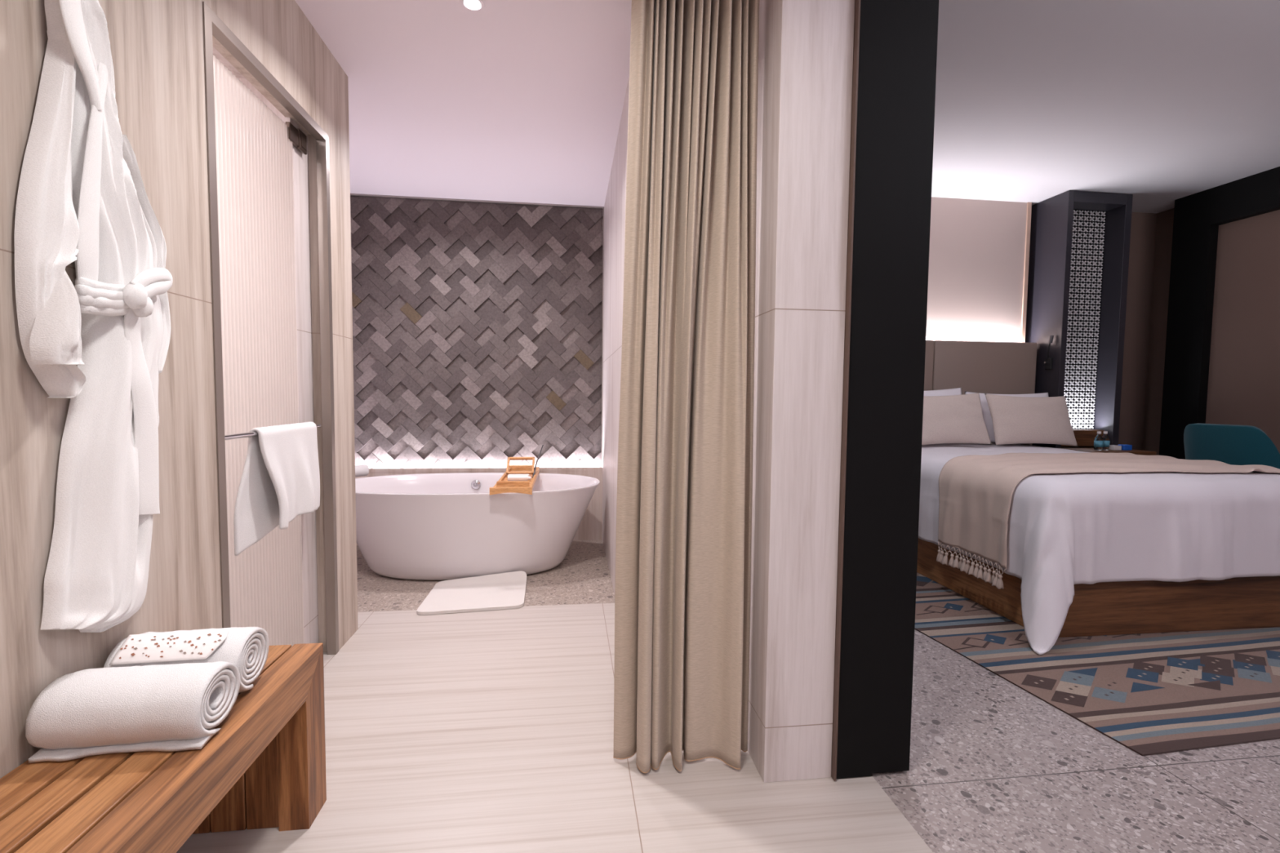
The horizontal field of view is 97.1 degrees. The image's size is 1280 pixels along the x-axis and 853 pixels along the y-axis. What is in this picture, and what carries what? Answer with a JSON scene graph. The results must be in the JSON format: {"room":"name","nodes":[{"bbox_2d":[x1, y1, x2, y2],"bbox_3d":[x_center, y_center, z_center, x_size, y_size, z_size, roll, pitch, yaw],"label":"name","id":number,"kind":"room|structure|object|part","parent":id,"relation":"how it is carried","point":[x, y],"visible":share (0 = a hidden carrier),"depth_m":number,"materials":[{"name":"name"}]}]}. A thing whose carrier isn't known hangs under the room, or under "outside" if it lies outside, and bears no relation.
{"room":"hotel room","nodes":[
{"label":"hotel room","id":0,"kind":"room"},
{"bbox_2d":[0,0,358,778],"bbox_3d":[-1.467,-0.193,0.437,0.697,2.705,4.655,0,3,-7],"label":"wall","id":1,"kind":"structure","parent":0,"point":[157,46],"depth_m":1.51,"materials":[{"name":"wood"}]},
{"bbox_2d":[202,1,338,654],"bbox_3d":[-1.345,-0.094,2.123,0.039,2.321,0.859,0,3,-7],"label":"door frame","id":2,"kind":"structure","parent":1,"relation":"attached to","point":[213,25],"depth_m":2.14,"materials":[{"name":"beige metal"}]},
{"bbox_3d":[-1.167,-0.947,1.117,0.064,0.044,0.044,0,3,-7],"label":"wall hook","id":3,"kind":"object","parent":1,"relation":"attached to","visible":0},
{"bbox_2d":[13,0,173,632],"bbox_3d":[-1.159,-0.255,1.272,0.108,1.434,0.399,0,3,-7],"label":"bathrobe","id":4,"kind":"object","parent":3,"relation":"hanging from","point":[82,198],"visible":1,"depth_m":1.19,"materials":[{"name":"white fabric"}]},
{"bbox_2d":[213,46,318,644],"bbox_3d":[-1.847,-0.162,1.633,0.985,2.500,1.995,0,3,-7],"label":"wall","id":5,"kind":"structure","parent":0,"point":[300,161],"depth_m":2.45,"materials":[{"name":"stone"}]},
{"bbox_2d":[213,54,321,646],"bbox_3d":[-1.381,-0.081,2.110,0.079,2.282,0.825,0,3,-8],"label":"door","id":6,"kind":"structure","parent":5,"relation":"in","point":[254,148],"depth_m":2.05,"materials":[{"name":"clear glass"}]},
{"bbox_2d":[233,422,319,555],"bbox_3d":[-1.351,0.208,2.166,0.102,0.429,0.544,0,3,-7],"label":"hand towel","id":7,"kind":"object","parent":6,"relation":"hanging from","point":[280,481],"visible":0.99,"depth_m":2.06,"materials":[{"name":"white fabric"}]},
{"bbox_2d":[294,0,631,206],"bbox_3d":[-0.853,-1.792,1.328,3.230,0.400,6.450,0,3,-7],"label":"ceiling","id":8,"kind":"structure","parent":0,"point":[508,100],"depth_m":2.84,"materials":[{"name":"white paint"}]},
{"bbox_2d":[459,0,484,12],"bbox_3d":[-0.648,-1.642,2.188,0.094,0.016,0.094,0,3,-7],"label":"recessed light","id":9,"kind":"object","parent":8,"relation":"in","point":[473,6],"visible":1,"depth_m":2.20,"materials":[{"name":"white paint"}]},
{"bbox_2d":[613,0,759,773],"bbox_3d":[0.151,-0.256,1.773,0.464,2.695,0.130,0,3,-7],"label":"curtain","id":10,"kind":"object","parent":8,"relation":"hanging from","point":[684,499],"visible":1,"depth_m":1.77,"materials":[{"name":"beige fabric"}]},
{"bbox_2d":[350,195,603,468],"bbox_3d":[-1.288,-0.709,4.517,1.984,2.130,0.048,0,3,-7],"label":"wall","id":11,"kind":"structure","parent":0,"point":[477,326],"depth_m":4.50,"materials":[{"name":"grey tile"}]},
{"bbox_2d":[350,193,604,466],"bbox_3d":[-1.284,-0.720,4.486,1.984,2.105,0.019,0,3,-7],"label":"trim","id":12,"kind":"structure","parent":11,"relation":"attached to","point":[351,194],"depth_m":4.49,"materials":[{"name":"grey metal"}]},
{"bbox_2d":[355,471,602,545],"bbox_3d":[-1.300,0.643,4.569,1.984,0.575,0.098,0,3,-7],"label":"wall","id":13,"kind":"structure","parent":0,"point":[590,527],"depth_m":4.63,"materials":[{"name":"stone"}]},
{"bbox_2d":[368,467,602,472],"bbox_3d":[-1.290,0.345,4.505,1.984,0.027,0.008,0,3,-7],"label":"trim","id":14,"kind":"structure","parent":13,"relation":"on","point":[462,469],"depth_m":4.50,"materials":[{"name":"stone"}]},
{"bbox_2d":[601,75,629,592],"bbox_3d":[0.142,-0.353,3.582,0.621,2.705,2.400,0,3,-7],"label":"wall","id":15,"kind":"structure","parent":0,"point":[615,202],"depth_m":3.56,"materials":[{"name":"stone"}]},
{"bbox_2d":[176,540,1279,852],"bbox_3d":[1.470,1.136,1.892,8.000,0.050,6.650,0,3,-7],"label":"floor","id":16,"kind":"structure","parent":0,"point":[483,731],"depth_m":1.80,"materials":[{"name":"tile"}]},
{"bbox_2d":[0,643,326,852],"bbox_3d":[-0.970,0.917,0.662,0.348,0.473,1.950,0,3,-7],"label":"bench","id":17,"kind":"object","parent":16,"relation":"on","point":[264,767],"visible":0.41,"depth_m":1.12,"materials":[{"name":"brown wood"}]},
{"bbox_2d":[25,661,239,763],"bbox_3d":[-1.043,0.578,1.187,0.307,0.138,0.177,0,3,-7],"label":"rolled towel","id":18,"kind":"object","parent":17,"relation":"on","point":[163,708],"visible":1,"depth_m":1.13,"materials":[{"name":"white fabric"}]},
{"bbox_2d":[103,626,269,693],"bbox_3d":[-1.078,0.565,1.358,0.277,0.143,0.168,0,3,-10],"label":"rolled towel","id":19,"kind":"object","parent":17,"relation":"on","point":[246,647],"visible":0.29,"depth_m":1.35,"materials":[{"name":"white fabric"}]},
{"bbox_2d":[109,629,228,665],"bbox_3d":[-1.077,0.507,1.303,0.216,0.042,0.063,0,3,-10],"label":"band","id":20,"kind":"object","parent":19,"relation":"on","point":[193,645],"visible":1,"depth_m":1.29,"materials":[{"name":"white"}]},
{"bbox_2d":[119,633,222,658],"bbox_3d":[-1.075,0.504,1.299,0.203,0.032,0.047,0,3,-9],"label":"print","id":21,"kind":"object","parent":20,"relation":"attached to","point":[148,646],"depth_m":1.30,"materials":[{"name":"brown"}]},
{"bbox_2d":[416,570,526,615],"bbox_3d":[-0.962,0.973,3.344,0.568,0.057,0.545,0,3,-7],"label":"bath mat","id":22,"kind":"object","parent":16,"relation":"on","point":[507,590],"visible":1,"depth_m":3.31,"materials":[{"name":"fabric"}]},
{"bbox_2d":[355,472,599,580],"bbox_3d":[-1.181,0.675,3.933,1.794,0.584,0.954,0,3,-7],"label":"bathtub","id":23,"kind":"object","parent":16,"relation":"on","point":[423,526],"visible":0.9,"depth_m":3.57,"materials":[{"name":"white ceramic"}]},
{"bbox_2d":[355,464,368,476],"bbox_3d":[-2.075,0.327,4.009,0.120,0.084,0.351,2,3,17],"label":"cushion","id":24,"kind":"object","parent":23,"relation":"on","point":[362,469],"visible":0.24,"depth_m":4.09,"materials":[{"name":"white fabric"}]},
{"bbox_3d":[-1.254,0.445,4.315,0.072,0.072,0.045,0,3,-7],"label":"overflow knob","id":25,"kind":"part","parent":23,"relation":"part of","materials":[{"name":"silver metal"}]},
{"bbox_2d":[489,444,543,495],"bbox_3d":[-0.833,0.268,3.955,0.291,0.240,1.028,0,3,-7],"label":"tray","id":26,"kind":"object","parent":23,"relation":"on","point":[503,485],"visible":0.97,"depth_m":3.78,"materials":[{"name":"brown wood"}]},
{"bbox_3d":[-0.959,0.366,3.946,0.016,0.032,0.984,0,3,-7],"label":"rail","id":27,"kind":"part","parent":26,"relation":"part of","materials":[{"name":"brown wood"}]},
{"bbox_3d":[-0.789,0.395,3.461,0.254,0.044,0.024,0,3,-7],"label":"rail","id":28,"kind":"part","parent":26,"relation":"part of","materials":[{"name":"brown wood"}]},
{"bbox_2d":[507,474,529,475],"bbox_3d":[-0.864,0.353,4.028,0.150,0.026,0.045,0,3,-7],"label":"soap bar","id":29,"kind":"object","parent":26,"relation":"on","point":[508,474],"visible":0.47,"depth_m":4.01,"materials":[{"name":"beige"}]},
{"bbox_2d":[507,475,530,480],"bbox_3d":[-0.828,0.355,3.884,0.155,0.038,0.038,0,3,-7],"label":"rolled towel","id":30,"kind":"object","parent":26,"relation":"on","point":[511,477],"visible":0.96,"depth_m":3.87,"materials":[{"name":"white fabric"}]},
{"bbox_3d":[-0.912,0.337,4.457,0.236,0.034,0.020,0,3,-7],"label":"rail","id":31,"kind":"part","parent":26,"relation":"part of","materials":[{"name":"brown wood"}]},
{"bbox_3d":[-0.740,0.367,3.974,0.016,0.032,0.984,0,3,-7],"label":"rail","id":32,"kind":"part","parent":26,"relation":"part of","materials":[{"name":"brown wood"}]},
{"bbox_2d":[1025,190,1133,448],"bbox_3d":[3.917,-0.537,5.141,0.616,2.976,0.415,0,3,-7],"label":"decorative column","id":33,"kind":"structure","parent":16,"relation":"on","point":[1079,246],"depth_m":5.06,"materials":[{"name":"grey paint"}]},
{"bbox_2d":[1044,335,1053,369],"bbox_3d":[3.602,-0.652,4.982,0.054,0.297,0.079,0,3,-7],"label":"reading lamp","id":34,"kind":"object","parent":33,"relation":"attached to","point":[1048,362],"visible":1,"depth_m":4.97,"materials":[{"name":"black metal"}]},
{"bbox_3d":[3.598,-0.665,4.977,0.020,0.158,0.047,2,4,26],"label":"arm","id":35,"kind":"part","parent":34,"relation":"part of","materials":[{"name":"black metal"}]},
{"bbox_3d":[3.637,-0.538,5.106,0.052,2.976,0.415,0,3,-7],"label":"panel","id":36,"kind":"part","parent":33,"relation":"part of","materials":[{"name":"grey paint"}]},
{"bbox_3d":[3.897,-0.498,5.260,0.502,2.885,0.180,0,3,-7],"label":"panel","id":37,"kind":"part","parent":33,"relation":"part of","materials":[{"name":"white metal"}]},
{"bbox_3d":[3.919,-0.953,5.099,0.503,1.965,0.012,0,3,-7],"label":"lattice frame","id":38,"kind":"part","parent":33,"relation":"part of","materials":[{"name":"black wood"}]},
{"bbox_3d":[3.927,-1.977,5.059,0.502,0.091,0.415,0,3,-7],"label":"panel","id":39,"kind":"part","parent":33,"relation":"part of","materials":[{"name":"grey paint"}]},
{"bbox_3d":[4.192,-0.536,5.176,0.062,2.976,0.415,0,3,-7],"label":"panel","id":40,"kind":"part","parent":33,"relation":"part of","materials":[{"name":"grey paint"}]},
{"bbox_2d":[914,572,1279,755],"bbox_3d":[2.455,1.031,3.421,2.243,0.007,2.893,0,3,-15],"label":"rug","id":41,"kind":"object","parent":16,"relation":"on","point":[1154,693],"visible":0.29,"depth_m":2.47,"materials":[{"name":"multicoloured carpet"}]},
{"bbox_2d":[916,537,1279,637],"bbox_3d":[2.754,0.629,3.968,1.735,0.740,2.142,0,3,-7],"label":"bed","id":42,"kind":"object","parent":41,"relation":"on","point":[1140,606],"visible":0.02,"depth_m":2.92,"materials":[{"name":"brown wood"}]},
{"bbox_2d":[918,443,1279,654],"bbox_3d":[2.763,0.602,3.874,2.107,0.804,2.295,0,3,-7],"label":"duvet","id":43,"kind":"object","parent":42,"relation":"on","point":[1064,531],"visible":0.56,"depth_m":2.85,"materials":[{"name":"white fabric"}]},
{"bbox_2d":[924,387,961,395],"bbox_3d":[2.365,-0.093,4.765,0.856,0.480,0.197,0,3,-7],"label":"pillow","id":44,"kind":"object","parent":43,"relation":"on","point":[957,391],"visible":0.06,"depth_m":4.81,"materials":[{"name":"white fabric"}]},
{"bbox_2d":[921,392,991,444],"bbox_3d":[2.433,-0.057,4.553,0.772,0.438,0.206,0,3,-7],"label":"pillow","id":45,"kind":"object","parent":43,"relation":"on","point":[952,419],"visible":0.72,"depth_m":4.50,"materials":[{"name":"fabric"}]},
{"bbox_2d":[964,391,1048,444],"bbox_3d":[3.199,-0.076,4.871,0.800,0.442,0.194,0,3,-7],"label":"pillow","id":46,"kind":"object","parent":43,"relation":"on","point":[987,417],"visible":0.14,"depth_m":4.81,"materials":[{"name":"white fabric"}]},
{"bbox_2d":[984,393,1077,446],"bbox_3d":[3.221,-0.054,4.655,0.762,0.426,0.206,0,3,-7],"label":"pillow","id":47,"kind":"object","parent":43,"relation":"on","point":[1015,420],"visible":1,"depth_m":4.59,"materials":[{"name":"fabric"}]},
{"bbox_2d":[936,452,1279,589],"bbox_3d":[2.793,0.518,3.522,1.934,0.656,0.983,0,3,-7],"label":"throw blanket","id":48,"kind":"object","parent":43,"relation":"on","point":[975,491],"visible":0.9,"depth_m":3.24,"materials":[{"name":"beige fabric"}]},
{"bbox_3d":[2.884,0.893,2.933,1.735,0.332,0.030,0,3,-7],"label":"footboard","id":49,"kind":"part","parent":42,"relation":"part of","materials":[{"name":"brown wood"}]},
{"bbox_2d":[1060,448,1155,455],"bbox_3d":[3.953,0.584,4.825,0.580,0.775,0.342,0,3,-7],"label":"nightstand","id":50,"kind":"object","parent":16,"relation":"on","point":[1086,450],"visible":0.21,"depth_m":4.67,"materials":[{"name":"brown wood"}]},
{"bbox_2d":[1093,431,1103,450],"bbox_3d":[3.858,0.119,4.755,0.063,0.158,0.063,0,3,-7],"label":"water bottle","id":51,"kind":"object","parent":50,"relation":"on","point":[1098,441],"visible":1,"depth_m":4.74,"materials":[{"name":"clear glass"}]},
{"bbox_2d":[1102,431,1110,449],"bbox_3d":[3.930,0.118,4.779,0.063,0.158,0.063,0,3,-7],"label":"water bottle","id":52,"kind":"object","parent":50,"relation":"on","point":[1106,439],"visible":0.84,"depth_m":4.76,"materials":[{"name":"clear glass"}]},
{"bbox_2d":[1109,444,1121,449],"bbox_3d":[4.019,0.179,4.794,0.070,0.036,0.070,0,3,-7],"label":"pad","id":53,"kind":"object","parent":50,"relation":"on","point":[1111,446],"visible":0.8,"depth_m":4.76,"materials":[{"name":"white paper"}]},
{"bbox_2d":[1118,444,1132,450],"bbox_3d":[4.108,0.176,4.790,0.075,0.044,0.060,0,3,-7],"label":"box","id":54,"kind":"object","parent":50,"relation":"on","point":[1125,447],"visible":0.87,"depth_m":4.76,"materials":[{"name":"blue"}]},
{"bbox_2d":[1183,422,1279,469],"bbox_3d":[4.344,0.503,4.031,0.679,1.039,0.641,0,3,-7],"label":"armchair","id":55,"kind":"object","parent":16,"relation":"on","point":[1230,444],"visible":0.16,"depth_m":3.88,"materials":[{"name":"teal fabric"}]},
{"bbox_2d":[747,0,854,782],"bbox_3d":[0.463,-0.264,2.051,0.220,2.705,0.722,0,3,-7],"label":"wall column","id":56,"kind":"structure","parent":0,"point":[806,46],"depth_m":1.71,"materials":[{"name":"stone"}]},
{"bbox_2d":[835,0,938,778],"bbox_3d":[0.554,-0.469,3.256,0.250,2.974,3.134,0,3,-7],"label":"panel","id":57,"kind":"object","parent":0,"point":[898,47],"visible":0.28,"depth_m":1.72,"materials":[{"name":"black wood"}]},
{"bbox_2d":[831,0,860,781],"bbox_3d":[0.620,-0.245,1.713,0.006,2.701,0.054,0,3,-7],"label":"trim","id":58,"kind":"structure","parent":57,"relation":"attached to","point":[857,2],"depth_m":1.70,"materials":[{"name":"brown wood"}]},
{"bbox_2d":[925,196,1026,342],"bbox_3d":[2.001,-0.554,5.077,3.078,2.978,0.100,0,3,-7],"label":"wall","id":59,"kind":"structure","parent":0,"point":[977,247],"depth_m":5.11,"materials":[{"name":"beige paint"}]},
{"bbox_2d":[924,340,1036,445],"bbox_3d":[2.538,-0.035,5.059,2.066,1.455,0.129,0,3,-7],"label":"headboard","id":60,"kind":"object","parent":59,"relation":"attached to","point":[973,366],"visible":0.27,"depth_m":5.03,"materials":[{"name":"brown leather"}]},
{"bbox_3d":[2.045,-0.036,4.969,1.066,1.455,0.075,0,3,-7],"label":"panel","id":61,"kind":"part","parent":60,"relation":"part of","materials":[{"name":"brown leather"}]},
{"bbox_2d":[1020,202,1031,342],"bbox_3d":[3.517,-0.546,5.213,0.035,2.978,0.012,0,3,-7],"label":"trim","id":62,"kind":"structure","parent":59,"relation":"attached to","point":[1028,204],"depth_m":5.16,"materials":[{"name":"beige"}]},
{"bbox_2d":[931,0,1279,213],"bbox_3d":[3.151,-1.908,1.954,4.870,0.100,6.700,0,3,-7],"label":"ceiling","id":63,"kind":"structure","parent":0,"point":[1159,103],"depth_m":3.33,"materials":[{"name":"white paint"}]},
{"bbox_2d":[1118,212,1156,450],"bbox_3d":[4.212,-0.551,5.438,1.400,2.978,0.100,0,3,-7],"label":"wall","id":64,"kind":"structure","parent":0,"point":[1143,228],"depth_m":5.44,"materials":[{"name":"brown wood"}]},
{"bbox_2d":[1142,208,1173,455],"bbox_3d":[5.366,-0.362,2.293,0.100,2.978,6.640,0,3,-7],"label":"wall","id":65,"kind":"structure","parent":0,"point":[1164,224],"depth_m":5.38,"materials":[{"name":"brown wood"}]},
{"bbox_2d":[1205,209,1279,453],"bbox_3d":[5.291,-0.192,1.920,0.140,2.680,5.900,0,3,-7],"label":"wall panel","id":66,"kind":"object","parent":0,"point":[1243,388],"visible":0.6,"depth_m":4.55,"materials":[{"name":"brown wood"}]},
{"bbox_2d":[1159,166,1279,459],"bbox_3d":[5.235,-0.350,2.054,0.220,2.978,6.198,0,3,-7],"label":"frame","id":67,"kind":"object","parent":66,"relation":"attached to","point":[1197,216],"visible":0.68,"depth_m":4.87,"materials":[{"name":"black wood"}]}
]}

